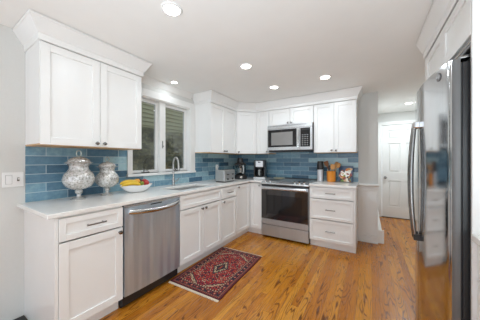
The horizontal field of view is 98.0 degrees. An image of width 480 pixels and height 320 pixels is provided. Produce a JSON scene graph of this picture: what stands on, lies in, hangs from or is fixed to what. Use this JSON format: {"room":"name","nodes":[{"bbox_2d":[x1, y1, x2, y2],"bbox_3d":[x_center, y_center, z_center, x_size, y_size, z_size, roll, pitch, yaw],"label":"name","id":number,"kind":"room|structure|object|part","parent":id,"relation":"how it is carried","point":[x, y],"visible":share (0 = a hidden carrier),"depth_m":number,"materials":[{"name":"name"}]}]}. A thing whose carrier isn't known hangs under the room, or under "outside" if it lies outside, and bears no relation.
{"room":"kitchen","nodes":[
{"label":"kitchen","id":0,"kind":"room"},
{"bbox_2d":[0,24,230,319],"bbox_3d":[-1.767,0.115,1.794,0.140,2.292,6.594,0,0,32],"label":"wall","id":1,"kind":"structure","parent":0,"point":[12,54],"depth_m":1.64,"materials":[{"name":"paint"}]},
{"bbox_2d":[2,172,23,187],"bbox_3d":[-1.771,0.153,1.632,0.022,0.115,0.117,0,0,32],"label":"light switch","id":2,"kind":"object","parent":1,"relation":"attached to","point":[9,179],"visible":1,"depth_m":1.63,"materials":[{"name":"white plastic"}]},
{"bbox_2d":[12,9,151,76],"bbox_3d":[-1.357,-0.951,1.927,0.415,0.150,0.944,0,0,32],"label":"crown molding","id":3,"kind":"structure","parent":1,"relation":"attached to","point":[33,27],"depth_m":1.66,"materials":[{"name":"paint"}]},
{"bbox_2d":[25,41,140,149],"bbox_3d":[-1.374,-0.493,1.938,0.372,0.764,0.799,0,0,32],"label":"upper cabinet","id":4,"kind":"object","parent":1,"relation":"attached to","point":[73,100],"visible":1,"depth_m":1.72,"materials":[{"name":"paint"}]},
{"bbox_3d":[-1.355,-0.493,1.691,0.020,0.754,0.395,0,0,32],"label":"door","id":5,"kind":"part","parent":4,"relation":"part of","materials":[{"name":"paint"}]},
{"bbox_3d":[-1.396,-0.117,1.951,0.320,0.012,0.799,0,0,32],"label":"panel","id":6,"kind":"part","parent":4,"relation":"part of","materials":[{"name":"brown wood"}]},
{"bbox_3d":[-1.145,-0.493,2.030,0.020,0.754,0.394,0,0,32],"label":"door","id":7,"kind":"part","parent":4,"relation":"part of","materials":[{"name":"paint"}]},
{"bbox_2d":[25,145,237,202],"bbox_3d":[-0.887,0.113,3.075,0.008,0.468,3.248,0,0,32],"label":"backsplash","id":8,"kind":"structure","parent":1,"relation":"attached to","point":[45,167],"depth_m":2.04,"materials":[{"name":"blue tile"}]},
{"bbox_2d":[127,87,194,173],"bbox_3d":[-1.009,-0.359,2.867,0.020,1.050,1.093,0,0,32],"label":"trim","id":9,"kind":"structure","parent":1,"relation":"attached to","point":[144,92],"depth_m":3.04,"materials":[{"name":"paint"}]},
{"bbox_2d":[126,170,195,176],"bbox_3d":[-1.058,0.181,2.888,0.175,0.030,1.100,0,0,32],"label":"trim","id":10,"kind":"structure","parent":1,"relation":"attached to","point":[168,172],"depth_m":2.73,"materials":[{"name":"paint"}]},
{"bbox_2d":[133,95,189,172],"bbox_3d":[-1.085,-0.314,2.886,0.132,0.960,0.930,0,0,32],"label":"window","id":11,"kind":"structure","parent":1,"relation":"in","point":[159,106],"depth_m":2.85,"materials":[{"name":"paint"}]},
{"bbox_3d":[-1.232,-0.308,2.674,0.035,0.944,0.390,0,0,32],"label":"sash","id":12,"kind":"part","parent":11,"relation":"part of","materials":[{"name":"paint"}]},
{"bbox_3d":[-0.969,-0.308,3.099,0.035,0.944,0.423,0,0,32],"label":"sash","id":13,"kind":"part","parent":11,"relation":"part of","materials":[{"name":"paint"}]},
{"bbox_2d":[141,75,192,98],"bbox_3d":[-1.001,-0.990,2.842,0.060,0.079,0.970,0,0,32],"label":"trim","id":14,"kind":"structure","parent":1,"relation":"attached to","point":[145,79],"depth_m":2.82,"materials":[{"name":"paint"}]},
{"bbox_2d":[195,102,235,153],"bbox_3d":[-0.384,-0.493,3.540,0.372,0.764,0.706,0,0,32],"label":"upper cabinet","id":15,"kind":"object","parent":1,"relation":"attached to","point":[215,125],"visible":1,"depth_m":3.30,"materials":[{"name":"paint"}]},
{"bbox_3d":[-0.406,-0.117,3.554,0.320,0.012,0.706,0,0,32],"label":"panel","id":16,"kind":"part","parent":15,"relation":"part of","materials":[{"name":"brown wood"}]},
{"bbox_3d":[-0.352,-0.493,3.314,0.020,0.754,0.348,0,0,32],"label":"door","id":17,"kind":"part","parent":15,"relation":"part of","materials":[{"name":"paint"}]},
{"bbox_3d":[-0.168,-0.493,3.613,0.020,0.754,0.346,0,0,32],"label":"door","id":18,"kind":"part","parent":15,"relation":"part of","materials":[{"name":"paint"}]},
{"bbox_2d":[0,0,457,113],"bbox_3d":[0.193,-1.060,1.597,3.640,0.060,8.520,0,0,32],"label":"ceiling","id":19,"kind":"structure","parent":0,"point":[289,45],"depth_m":1.79,"materials":[{"name":"paint"}]},
{"bbox_2d":[161,1,182,16],"bbox_3d":[-0.467,-1.026,1.429,0.144,0.008,0.144,0,0,32],"label":"recessed light","id":20,"kind":"object","parent":19,"relation":"in","point":[172,9],"visible":1,"depth_m":1.42,"materials":[{"name":"white plastic"}]},
{"bbox_2d":[240,63,252,68],"bbox_3d":[0.065,-1.026,2.287,0.144,0.008,0.144,0,0,32],"label":"recessed light","id":21,"kind":"object","parent":19,"relation":"in","point":[243,65],"visible":1,"depth_m":2.28,"materials":[{"name":"white plastic"}]},
{"bbox_2d":[269,85,278,88],"bbox_3d":[0.481,-1.026,2.948,0.144,0.008,0.144,0,0,32],"label":"recessed light","id":22,"kind":"object","parent":19,"relation":"in","point":[272,86],"visible":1,"depth_m":2.95,"materials":[{"name":"white plastic"}]},
{"bbox_2d":[319,75,330,79],"bbox_3d":[1.056,-1.026,2.592,0.144,0.008,0.144,0,0,32],"label":"recessed light","id":23,"kind":"object","parent":19,"relation":"in","point":[322,77],"visible":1,"depth_m":2.59,"materials":[{"name":"white plastic"}]},
{"bbox_2d":[416,0,457,58],"bbox_3d":[1.326,-0.951,1.416,0.060,0.150,0.980,0,0,32],"label":"crown molding","id":24,"kind":"structure","parent":19,"relation":"attached to","point":[440,10],"depth_m":1.45,"materials":[{"name":"paint"}]},
{"bbox_2d":[99,216,416,319],"bbox_3d":[0.193,1.286,1.597,3.640,0.050,8.520,0,0,32],"label":"floor","id":25,"kind":"structure","parent":0,"point":[291,280],"depth_m":2.05,"materials":[{"name":"brown wood"}]},
{"bbox_2d":[14,315,27,319],"bbox_3d":[-1.711,1.256,1.433,0.326,0.010,0.398,0,0,32],"label":"floor mat","id":26,"kind":"object","parent":25,"relation":"on","point":[23,317],"visible":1,"depth_m":1.65,"materials":[{"name":"rubber"}]},
{"bbox_2d":[24,206,122,319],"bbox_3d":[-1.345,0.819,1.706,0.670,0.882,0.446,0,0,32],"label":"base cabinet","id":27,"kind":"object","parent":25,"relation":"on","point":[73,264],"visible":0.95,"depth_m":1.53,"materials":[{"name":"paint"}]},
{"bbox_3d":[-1.472,0.819,1.533,0.636,0.882,0.018,0,0,32],"label":"panel","id":28,"kind":"part","parent":27,"relation":"part of","materials":[{"name":"paint"}]},
{"bbox_3d":[-1.090,0.469,1.558,0.020,0.156,0.421,0,0,32],"label":"drawer","id":29,"kind":"part","parent":27,"relation":"part of","materials":[{"name":"paint"}]},
{"bbox_3d":[-1.090,0.854,1.558,0.020,0.594,0.421,0,0,32],"label":"door","id":30,"kind":"part","parent":27,"relation":"part of","materials":[{"name":"paint"}]},
{"bbox_3d":[-1.067,0.469,1.552,0.036,0.011,0.130,0,0,32],"label":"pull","id":31,"kind":"part","parent":27,"relation":"part of","materials":[{"name":"grey metal"}]},
{"bbox_2d":[118,195,179,307],"bbox_3d":[-1.030,0.821,2.131,0.698,0.878,0.597,0,0,32],"label":"dishwasher","id":32,"kind":"object","parent":25,"relation":"on","point":[151,229],"visible":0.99,"depth_m":1.92,"materials":[{"name":"silver metal"}]},
{"bbox_3d":[-0.769,0.447,1.970,0.083,0.058,0.554,0,0,32],"label":"handle","id":33,"kind":"part","parent":32,"relation":"part of","materials":[{"name":"silver metal"}]},
{"bbox_2d":[177,188,220,272],"bbox_3d":[-0.709,0.819,2.731,0.666,0.882,0.750,0,0,32],"label":"base cabinet","id":34,"kind":"object","parent":25,"relation":"on","point":[200,212],"visible":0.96,"depth_m":2.53,"materials":[{"name":"paint"}]},
{"bbox_3d":[-0.557,0.854,2.419,0.020,0.594,0.369,0,0,32],"label":"door","id":35,"kind":"part","parent":34,"relation":"part of","materials":[{"name":"paint"}]},
{"bbox_3d":[-0.459,0.469,2.578,0.020,0.156,0.743,0,0,32],"label":"false drawer","id":36,"kind":"part","parent":34,"relation":"part of","materials":[{"name":"paint"}]},
{"bbox_3d":[-0.361,0.854,2.737,0.020,0.594,0.369,0,0,32],"label":"door","id":37,"kind":"part","parent":34,"relation":"part of","materials":[{"name":"paint"}]},
{"bbox_2d":[168,247,261,301],"bbox_3d":[-0.222,1.256,2.438,0.626,0.008,1.013,0,0,29],"label":"rug","id":38,"kind":"object","parent":25,"relation":"on","point":[212,277],"visible":1,"depth_m":2.31,"materials":[{"name":"fabric"}]},
{"bbox_2d":[217,185,236,249],"bbox_3d":[-0.409,0.819,3.216,0.666,0.882,0.383,0,0,32],"label":"base cabinet","id":39,"kind":"object","parent":25,"relation":"on","point":[228,193],"visible":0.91,"depth_m":3.05,"materials":[{"name":"paint"}]},
{"bbox_3d":[-0.160,0.469,3.062,0.020,0.156,0.376,0,0,32],"label":"drawer","id":40,"kind":"part","parent":39,"relation":"part of","materials":[{"name":"paint"}]},
{"bbox_3d":[-0.160,0.854,3.062,0.020,0.594,0.376,0,0,32],"label":"door","id":41,"kind":"part","parent":39,"relation":"part of","materials":[{"name":"paint"}]},
{"bbox_2d":[232,182,261,240],"bbox_3d":[0.051,0.819,3.780,0.856,0.882,1.056,0,0,32],"label":"base cabinet","id":42,"kind":"object","parent":25,"relation":"on","point":[248,195],"visible":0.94,"depth_m":3.50,"materials":[{"name":"paint"}]},
{"bbox_2d":[17,177,272,219],"bbox_3d":[-0.537,0.362,2.832,0.858,0.030,3.294,0,0,32],"label":"countertop","id":43,"kind":"structure","parent":42,"relation":"on","point":[62,207],"depth_m":1.83,"materials":[{"name":"white stone"}]},
{"bbox_2d":[61,150,94,199],"bbox_3d":[-1.430,0.129,1.854,0.238,0.435,0.238,0,0,32],"label":"apothecary jar","id":44,"kind":"object","parent":43,"relation":"on","point":[78,176],"visible":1,"depth_m":1.79,"materials":[{"name":"silver glass"}]},
{"bbox_2d":[61,163,94,189],"bbox_3d":[-1.430,0.144,1.854,0.238,0.233,0.238,0,0,32],"label":"bowl","id":45,"kind":"object","parent":44,"relation":"attached to","point":[78,176],"depth_m":1.78,"materials":[{"name":"silver glass"}]},
{"bbox_3d":[-1.430,-0.002,1.854,0.217,0.058,0.217,0,0,32],"label":"lid","id":46,"kind":"part","parent":44,"relation":"part of","materials":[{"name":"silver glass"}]},
{"bbox_2d":[95,157,118,195],"bbox_3d":[-1.324,0.156,2.082,0.208,0.380,0.208,0,0,32],"label":"apothecary jar","id":47,"kind":"object","parent":43,"relation":"on","point":[107,177],"visible":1,"depth_m":2.02,"materials":[{"name":"silver glass"}]},
{"bbox_3d":[-1.324,0.043,2.082,0.189,0.051,0.189,0,0,32],"label":"lid","id":48,"kind":"part","parent":47,"relation":"part of","materials":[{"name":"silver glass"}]},
{"bbox_2d":[95,167,118,186],"bbox_3d":[-1.324,0.170,2.082,0.208,0.203,0.208,0,0,32],"label":"bowl","id":49,"kind":"object","parent":47,"relation":"attached to","point":[107,176],"depth_m":2.02,"materials":[{"name":"silver glass"}]},
{"bbox_2d":[120,183,152,192],"bbox_3d":[-1.129,0.307,2.283,0.254,0.080,0.352,0,0,32],"label":"fruit bowl","id":50,"kind":"object","parent":43,"relation":"on","point":[132,188],"visible":0.85,"depth_m":2.19,"materials":[{"name":"white ceramic"}]},
{"bbox_2d":[120,180,138,184],"bbox_3d":[-1.164,0.236,2.214,0.202,0.058,0.039,0,0,-43],"label":"banana","id":51,"kind":"object","parent":50,"relation":"in","point":[124,181],"visible":0.56,"depth_m":2.18,"materials":[{"name":"yellow food"}]},
{"bbox_2d":[122,182,140,185],"bbox_3d":[-1.127,0.254,2.185,0.202,0.058,0.039,0,0,-38],"label":"banana","id":52,"kind":"object","parent":50,"relation":"on","point":[126,183],"visible":0.85,"depth_m":2.17,"materials":[{"name":"yellow food"}]},
{"bbox_2d":[171,157,179,185],"bbox_3d":[-0.855,0.151,2.772,0.108,0.392,0.240,0,0,-18],"label":"faucet","id":53,"kind":"object","parent":43,"relation":"on","point":[178,165],"visible":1,"depth_m":2.83,"materials":[{"name":"silver metal"}]},
{"bbox_3d":[-0.853,0.106,2.773,0.023,0.302,0.210,0,0,-37],"label":"spout","id":54,"kind":"part","parent":53,"relation":"part of","materials":[{"name":"silver metal"}]},
{"bbox_2d":[170,186,204,190],"bbox_3d":[-0.671,0.450,2.725,0.369,0.143,0.634,0,0,32],"label":"sink","id":55,"kind":"object","parent":43,"relation":"in","point":[189,187],"visible":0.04,"depth_m":2.94,"materials":[{"name":"metal"}]},
{"bbox_2d":[215,169,234,182],"bbox_3d":[-0.227,0.251,3.356,0.207,0.191,0.300,0,0,32],"label":"toaster","id":56,"kind":"object","parent":43,"relation":"on","point":[226,175],"visible":1,"depth_m":3.25,"materials":[{"name":"metal"}]},
{"bbox_2d":[234,158,246,178],"bbox_3d":[0.013,0.153,3.848,0.264,0.387,0.246,0,0,32],"label":"food processor","id":57,"kind":"object","parent":43,"relation":"on","point":[240,166],"visible":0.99,"depth_m":3.77,"materials":[{"name":"black plastic"}]},
{"bbox_3d":[0.005,0.025,3.853,0.222,0.132,0.222,0,0,32],"label":"lid","id":58,"kind":"part","parent":57,"relation":"part of","materials":[{"name":"black plastic"}]},
{"bbox_2d":[234,165,245,173],"bbox_3d":[0.005,0.177,3.853,0.220,0.171,0.220,0,0,32],"label":"bowl","id":59,"kind":"object","parent":57,"relation":"on","point":[239,169],"depth_m":3.76,"materials":[{"name":"clear"}]},
{"bbox_2d":[253,160,266,178],"bbox_3d":[0.370,0.174,3.858,0.213,0.344,0.270,0,0,14],"label":"coffee maker","id":60,"kind":"object","parent":43,"relation":"on","point":[260,166],"visible":1,"depth_m":3.77,"materials":[{"name":"plastic"}]},
{"bbox_3d":[0.347,0.071,3.763,0.130,0.108,0.004,0,0,14],"label":"plate","id":61,"kind":"part","parent":60,"relation":"part of","materials":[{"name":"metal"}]},
{"bbox_3d":[0.052,0.771,3.406,0.020,0.760,0.411,0,0,32],"label":"door","id":62,"kind":"part","parent":42,"relation":"part of","materials":[{"name":"paint"}]},
{"bbox_3d":[0.270,0.771,3.529,0.212,0.760,0.020,0,0,32],"label":"door","id":63,"kind":"part","parent":42,"relation":"part of","materials":[{"name":"paint"}]},
{"bbox_2d":[261,177,316,243],"bbox_3d":[0.828,0.778,3.493,0.762,0.906,0.710,0,0,32],"label":"range","id":64,"kind":"object","parent":25,"relation":"on","point":[284,202],"visible":0.89,"depth_m":3.23,"materials":[{"name":"silver metal"}]},
{"bbox_3d":[0.660,0.449,3.221,0.704,0.041,0.070,0,0,32],"label":"handle","id":65,"kind":"part","parent":64,"relation":"part of","materials":[{"name":"metal"}]},
{"bbox_3d":[0.682,0.733,3.257,0.758,0.613,0.027,0,0,32],"label":"oven door","id":66,"kind":"part","parent":64,"relation":"part of","materials":[{"name":"metal"}]},
{"bbox_3d":[0.685,0.408,3.261,0.758,0.030,0.019,0,0,32],"label":"vent trim","id":67,"kind":"part","parent":64,"relation":"part of","materials":[{"name":"silver metal"}]},
{"bbox_3d":[0.683,1.137,3.259,0.758,0.177,0.023,0,0,32],"label":"drawer","id":68,"kind":"part","parent":64,"relation":"part of","materials":[{"name":"metal"}]},
{"bbox_3d":[0.693,0.366,3.274,0.762,0.052,0.086,0,0,32],"label":"control panel","id":69,"kind":"part","parent":64,"relation":"part of","materials":[{"name":"metal"}]},
{"bbox_2d":[267,178,316,182],"bbox_3d":[0.865,0.352,3.553,0.762,0.025,0.570,0,0,32],"label":"cooktop","id":70,"kind":"object","parent":64,"relation":"in","point":[301,180],"depth_m":3.46,"materials":[{"name":"glass"}]},
{"bbox_2d":[309,186,357,253],"bbox_3d":[1.426,0.819,3.161,0.594,0.882,0.669,0,0,32],"label":"base cabinet","id":71,"kind":"object","parent":25,"relation":"on","point":[333,211],"visible":0.98,"depth_m":2.91,"materials":[{"name":"paint"}]},
{"bbox_3d":[1.264,1.002,2.915,0.569,0.298,0.020,0,0,32],"label":"drawer","id":72,"kind":"part","parent":71,"relation":"part of","materials":[{"name":"paint"}]},
{"bbox_3d":[1.264,0.700,2.915,0.569,0.286,0.020,0,0,32],"label":"drawer","id":73,"kind":"part","parent":71,"relation":"part of","materials":[{"name":"paint"}]},
{"bbox_3d":[1.264,0.469,2.915,0.569,0.156,0.020,0,0,32],"label":"drawer","id":74,"kind":"part","parent":71,"relation":"part of","materials":[{"name":"paint"}]},
{"bbox_2d":[309,180,358,188],"bbox_3d":[1.435,0.362,3.166,0.608,0.030,0.652,0,0,32],"label":"countertop","id":75,"kind":"structure","parent":71,"relation":"on","point":[337,184],"depth_m":2.97,"materials":[{"name":"white stone"}]},
{"bbox_2d":[317,161,323,180],"bbox_3d":[1.318,0.182,3.417,0.111,0.330,0.104,0,0,32],"label":"flask","id":76,"kind":"object","parent":75,"relation":"on","point":[320,166],"visible":0.97,"depth_m":3.38,"materials":[{"name":"metal"}]},
{"bbox_3d":[1.315,0.086,3.419,0.104,0.138,0.104,0,0,32],"label":"lid","id":77,"kind":"part","parent":76,"relation":"part of","materials":[{"name":"black plastic"}]},
{"bbox_2d":[327,171,335,181],"bbox_3d":[1.456,0.261,3.333,0.124,0.170,0.124,0,0,-3],"label":"utensil crock","id":78,"kind":"object","parent":75,"relation":"on","point":[331,175],"visible":0.97,"depth_m":3.28,"materials":[{"name":"orange ceramic"}]},
{"bbox_3d":[1.679,0.819,3.023,0.018,0.882,0.637,0,0,32],"label":"panel","id":79,"kind":"part","parent":71,"relation":"part of","materials":[{"name":"paint"}]},
{"bbox_2d":[425,38,436,80],"bbox_3d":[1.871,0.117,1.641,0.629,2.287,0.020,0,0,32],"label":"panel","id":80,"kind":"object","parent":25,"relation":"on","point":[436,38],"visible":0.02,"depth_m":1.80,"materials":[{"name":"paint"}]},
{"bbox_2d":[407,54,470,319],"bbox_3d":[1.531,0.370,1.282,0.771,1.774,0.910,0,0,32],"label":"refrigerator","id":81,"kind":"object","parent":25,"relation":"on","point":[440,136],"visible":1,"depth_m":1.12,"materials":[{"name":"silver metal"}]},
{"bbox_3d":[1.273,0.146,1.549,0.048,0.823,0.021,0,0,44],"label":"handle","id":82,"kind":"part","parent":81,"relation":"part of","materials":[{"name":"grey metal"}]},
{"bbox_3d":[1.233,0.146,1.487,0.048,0.823,0.021,0,0,19],"label":"handle","id":83,"kind":"part","parent":81,"relation":"part of","materials":[{"name":"grey metal"}]},
{"bbox_3d":[1.422,0.343,1.651,0.081,1.687,0.397,0,0,32],"label":"door","id":84,"kind":"part","parent":81,"relation":"part of","materials":[{"name":"metal"}]},
{"bbox_3d":[1.181,0.343,1.261,0.082,1.687,0.507,0,0,32],"label":"door","id":85,"kind":"part","parent":81,"relation":"part of","materials":[{"name":"metal"}]},
{"bbox_2d":[471,0,479,319],"bbox_3d":[1.367,0.117,0.826,0.629,2.287,0.018,0,0,32],"label":"panel","id":86,"kind":"object","parent":25,"relation":"on","point":[475,4],"visible":1,"depth_m":0.98,"materials":[{"name":"paint"}]},
{"bbox_2d":[478,246,479,319],"bbox_3d":[1.115,0.819,0.434,0.641,0.882,0.910,0,0,32],"label":"base cabinet","id":87,"kind":"object","parent":25,"relation":"on","point":[478,246],"visible":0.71,"depth_m":0.96,"materials":[{"name":"paint"}]},
{"bbox_2d":[471,234,479,245],"bbox_3d":[1.117,0.362,0.427,0.635,0.030,0.921,0,0,32],"label":"countertop","id":88,"kind":"structure","parent":87,"relation":"on","point":[475,238],"depth_m":0.95,"materials":[{"name":"white stone"}]},
{"bbox_3d":[0.995,0.700,0.775,0.020,0.286,0.448,0,0,32],"label":"drawer","id":89,"kind":"part","parent":87,"relation":"part of","materials":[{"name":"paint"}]},
{"bbox_3d":[0.995,0.469,0.775,0.020,0.156,0.448,0,0,32],"label":"drawer","id":90,"kind":"part","parent":87,"relation":"part of","materials":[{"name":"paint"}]},
{"bbox_2d":[254,92,377,183],"bbox_3d":[1.054,0.115,3.856,2.490,2.292,0.120,0,0,32],"label":"wall","id":91,"kind":"structure","parent":0,"point":[368,103],"depth_m":3.21,"materials":[{"name":"paint"}]},
{"bbox_2d":[231,112,256,154],"bbox_3d":[0.062,-0.493,4.037,0.607,0.764,0.609,0,0,32],"label":"upper cabinet","id":92,"kind":"object","parent":91,"relation":"attached to","point":[246,122],"visible":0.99,"depth_m":3.81,"materials":[{"name":"paint"}]},
{"bbox_2d":[257,111,275,153],"bbox_3d":[0.490,-0.493,3.913,0.248,0.764,0.372,0,0,32],"label":"upper cabinet","id":93,"kind":"object","parent":91,"relation":"attached to","point":[262,117],"visible":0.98,"depth_m":3.79,"materials":[{"name":"paint"}]},
{"bbox_3d":[0.414,-0.493,3.788,0.240,0.754,0.020,0,0,32],"label":"door","id":94,"kind":"part","parent":93,"relation":"part of","materials":[{"name":"paint"}]},
{"bbox_2d":[192,86,362,112],"bbox_3d":[0.586,-0.951,3.410,2.677,0.150,0.852,0,0,4],"label":"crown molding","id":95,"kind":"structure","parent":91,"relation":"attached to","point":[353,93],"depth_m":3.30,"materials":[{"name":"paint"}]},
{"bbox_2d":[269,105,313,125],"bbox_3d":[0.921,-0.736,3.646,0.763,0.279,0.372,0,0,32],"label":"upper cabinet","id":96,"kind":"object","parent":91,"relation":"attached to","point":[305,114],"visible":0.87,"depth_m":3.49,"materials":[{"name":"paint"}]},
{"bbox_3d":[0.684,-0.736,3.621,0.375,0.269,0.020,0,0,32],"label":"door","id":97,"kind":"part","parent":96,"relation":"part of","materials":[{"name":"paint"}]},
{"bbox_2d":[267,122,313,151],"bbox_3d":[0.897,-0.367,3.606,0.757,0.450,0.448,0,0,32],"label":"microwave","id":98,"kind":"object","parent":96,"relation":"attached to","point":[298,137],"visible":1,"depth_m":3.43,"materials":[{"name":"silver metal"}]},
{"bbox_3d":[0.701,-0.366,3.509,0.500,0.295,0.003,0,0,32],"label":"door glass","id":99,"kind":"part","parent":98,"relation":"part of","materials":[{"name":"grey glass"}]},
{"bbox_3d":[0.726,-0.345,3.513,0.564,0.363,0.030,0,0,32],"label":"door","id":100,"kind":"part","parent":98,"relation":"part of","materials":[{"name":"metal"}]},
{"bbox_3d":[1.050,-0.345,3.313,0.190,0.363,0.030,0,0,32],"label":"control panel","id":101,"kind":"part","parent":98,"relation":"part of","materials":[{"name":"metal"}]},
{"bbox_3d":[1.007,-0.736,3.422,0.375,0.269,0.020,0,0,32],"label":"door","id":102,"kind":"part","parent":96,"relation":"part of","materials":[{"name":"paint"}]},
{"bbox_2d":[238,152,357,181],"bbox_3d":[0.914,0.103,3.866,2.223,0.488,0.008,0,0,32],"label":"backsplash","id":103,"kind":"structure","parent":91,"relation":"attached to","point":[285,164],"depth_m":3.77,"materials":[{"name":"blue tile"}]},
{"bbox_2d":[314,99,357,153],"bbox_3d":[1.502,-0.493,3.287,0.597,0.764,0.372,0,0,32],"label":"upper cabinet","id":104,"kind":"object","parent":91,"relation":"attached to","point":[336,123],"visible":1,"depth_m":3.14,"materials":[{"name":"paint"}]},
{"bbox_3d":[1.299,-0.493,3.241,0.292,0.754,0.020,0,0,32],"label":"door","id":105,"kind":"part","parent":104,"relation":"part of","materials":[{"name":"paint"}]},
{"bbox_3d":[1.515,-0.117,3.309,0.597,0.012,0.320,0,0,32],"label":"panel","id":106,"kind":"part","parent":104,"relation":"part of","materials":[{"name":"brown wood"}]},
{"bbox_3d":[1.551,-0.493,3.085,0.293,0.754,0.020,0,0,32],"label":"door","id":107,"kind":"part","parent":104,"relation":"part of","materials":[{"name":"paint"}]},
{"bbox_2d":[358,186,377,236],"bbox_3d":[1.964,0.786,3.211,0.264,0.750,0.020,0,0,32],"label":"wainscoting","id":108,"kind":"structure","parent":91,"relation":"attached to","point":[367,196],"depth_m":3.21,"materials":[{"name":"paint"}]},
{"bbox_2d":[358,234,377,243],"bbox_3d":[1.960,1.211,3.205,0.264,0.100,0.034,0,0,32],"label":"baseboard","id":109,"kind":"structure","parent":91,"relation":"attached to","point":[364,238],"depth_m":3.19,"materials":[{"name":"paint"}]},
{"bbox_2d":[358,183,378,186],"bbox_3d":[1.958,0.390,3.191,0.276,0.043,0.060,0,0,32],"label":"trim","id":110,"kind":"structure","parent":91,"relation":"attached to","point":[359,184],"depth_m":3.17,"materials":[{"name":"paint"}]},
{"bbox_2d":[378,111,414,125],"bbox_3d":[3.470,0.115,4.532,1.150,2.292,0.120,0,0,32],"label":"wall","id":111,"kind":"structure","parent":0,"point":[407,115],"depth_m":4.52,"materials":[{"name":"paint"}]},
{"bbox_2d":[378,120,414,216],"bbox_3d":[3.467,0.211,4.454,0.871,2.100,0.018,0,0,32],"label":"trim","id":112,"kind":"structure","parent":111,"relation":"attached to","point":[380,124],"depth_m":4.65,"materials":[{"name":"paint"}]},
{"bbox_2d":[382,124,414,218],"bbox_3d":[3.477,0.242,4.446,0.749,2.014,0.110,0,0,32],"label":"door","id":113,"kind":"structure","parent":111,"relation":"in","point":[395,138],"depth_m":4.53,"materials":[{"name":"paint"}]},
{"label":"outside","id":114,"kind":"structure","parent":0,"visible":0},
{"bbox_3d":[-2.971,1.911,5.951,6.240,0.100,15.000,0,0,32],"label":"ground","id":115,"kind":"structure","parent":114,"visible":0},
{"bbox_2d":[133,127,182,170],"bbox_3d":[-2.742,0.486,5.809,1.178,2.750,9.000,0,0,32],"label":"hedge","id":116,"kind":"object","parent":115,"relation":"on","point":[143,158],"visible":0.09,"depth_m":5.91,"materials":[{"name":"green plant"}]},
{"bbox_2d":[141,102,182,132],"bbox_3d":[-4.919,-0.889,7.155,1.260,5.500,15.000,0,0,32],"label":"building","id":117,"kind":"structure","parent":115,"relation":"on","point":[173,119],"depth_m":8.90,"materials":[{"name":"green"}]},
{"bbox_3d":[1.698,0.115,0.667,0.100,2.292,8.320,0,0,32],"label":"wall","id":118,"kind":"structure","parent":0,"visible":0},
{"bbox_2d":[426,0,470,79],"bbox_3d":[1.618,-0.713,1.233,0.628,0.324,0.931,0,0,32],"label":"upper cabinet","id":119,"kind":"object","parent":118,"relation":"attached to","point":[454,40],"visible":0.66,"depth_m":1.22,"materials":[{"name":"paint"}]},
{"bbox_3d":[1.480,-0.737,1.588,0.020,0.267,0.464,0,0,32],"label":"door","id":120,"kind":"part","parent":119,"relation":"part of","materials":[{"name":"paint"}]},
{"bbox_3d":[1.236,-0.737,1.194,0.020,0.267,0.454,0,0,32],"label":"door","id":121,"kind":"part","parent":119,"relation":"part of","materials":[{"name":"paint"}]},
{"bbox_3d":[1.365,-0.573,1.389,0.026,0.043,0.931,0,0,32],"label":"rail","id":122,"kind":"part","parent":119,"relation":"part of","materials":[{"name":"white wood"}]},
{"bbox_3d":[2.547,0.115,4.018,0.120,2.292,1.726,0,0,32],"label":"wall","id":123,"kind":"structure","parent":0,"visible":0},
{"bbox_2d":[378,212,383,243],"bbox_3d":[2.571,1.157,3.869,0.076,0.203,1.714,0,0,32],"label":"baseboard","id":124,"kind":"structure","parent":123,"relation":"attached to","point":[380,231],"depth_m":3.15,"materials":[{"name":"paint"}]},
{"bbox_3d":[1.664,0.247,3.288,0.177,0.202,0.152,0,0,32],"label":"book stand","id":125,"kind":"object","parent":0,"visible":0},
{"bbox_2d":[338,166,352,181],"bbox_3d":[1.658,0.218,3.276,0.204,0.247,0.084,0,0,40],"label":"cookbook","id":126,"kind":"object","parent":125,"relation":"on","point":[345,174],"visible":0.97,"depth_m":3.26,"materials":[{"name":"paper"}]}
]}

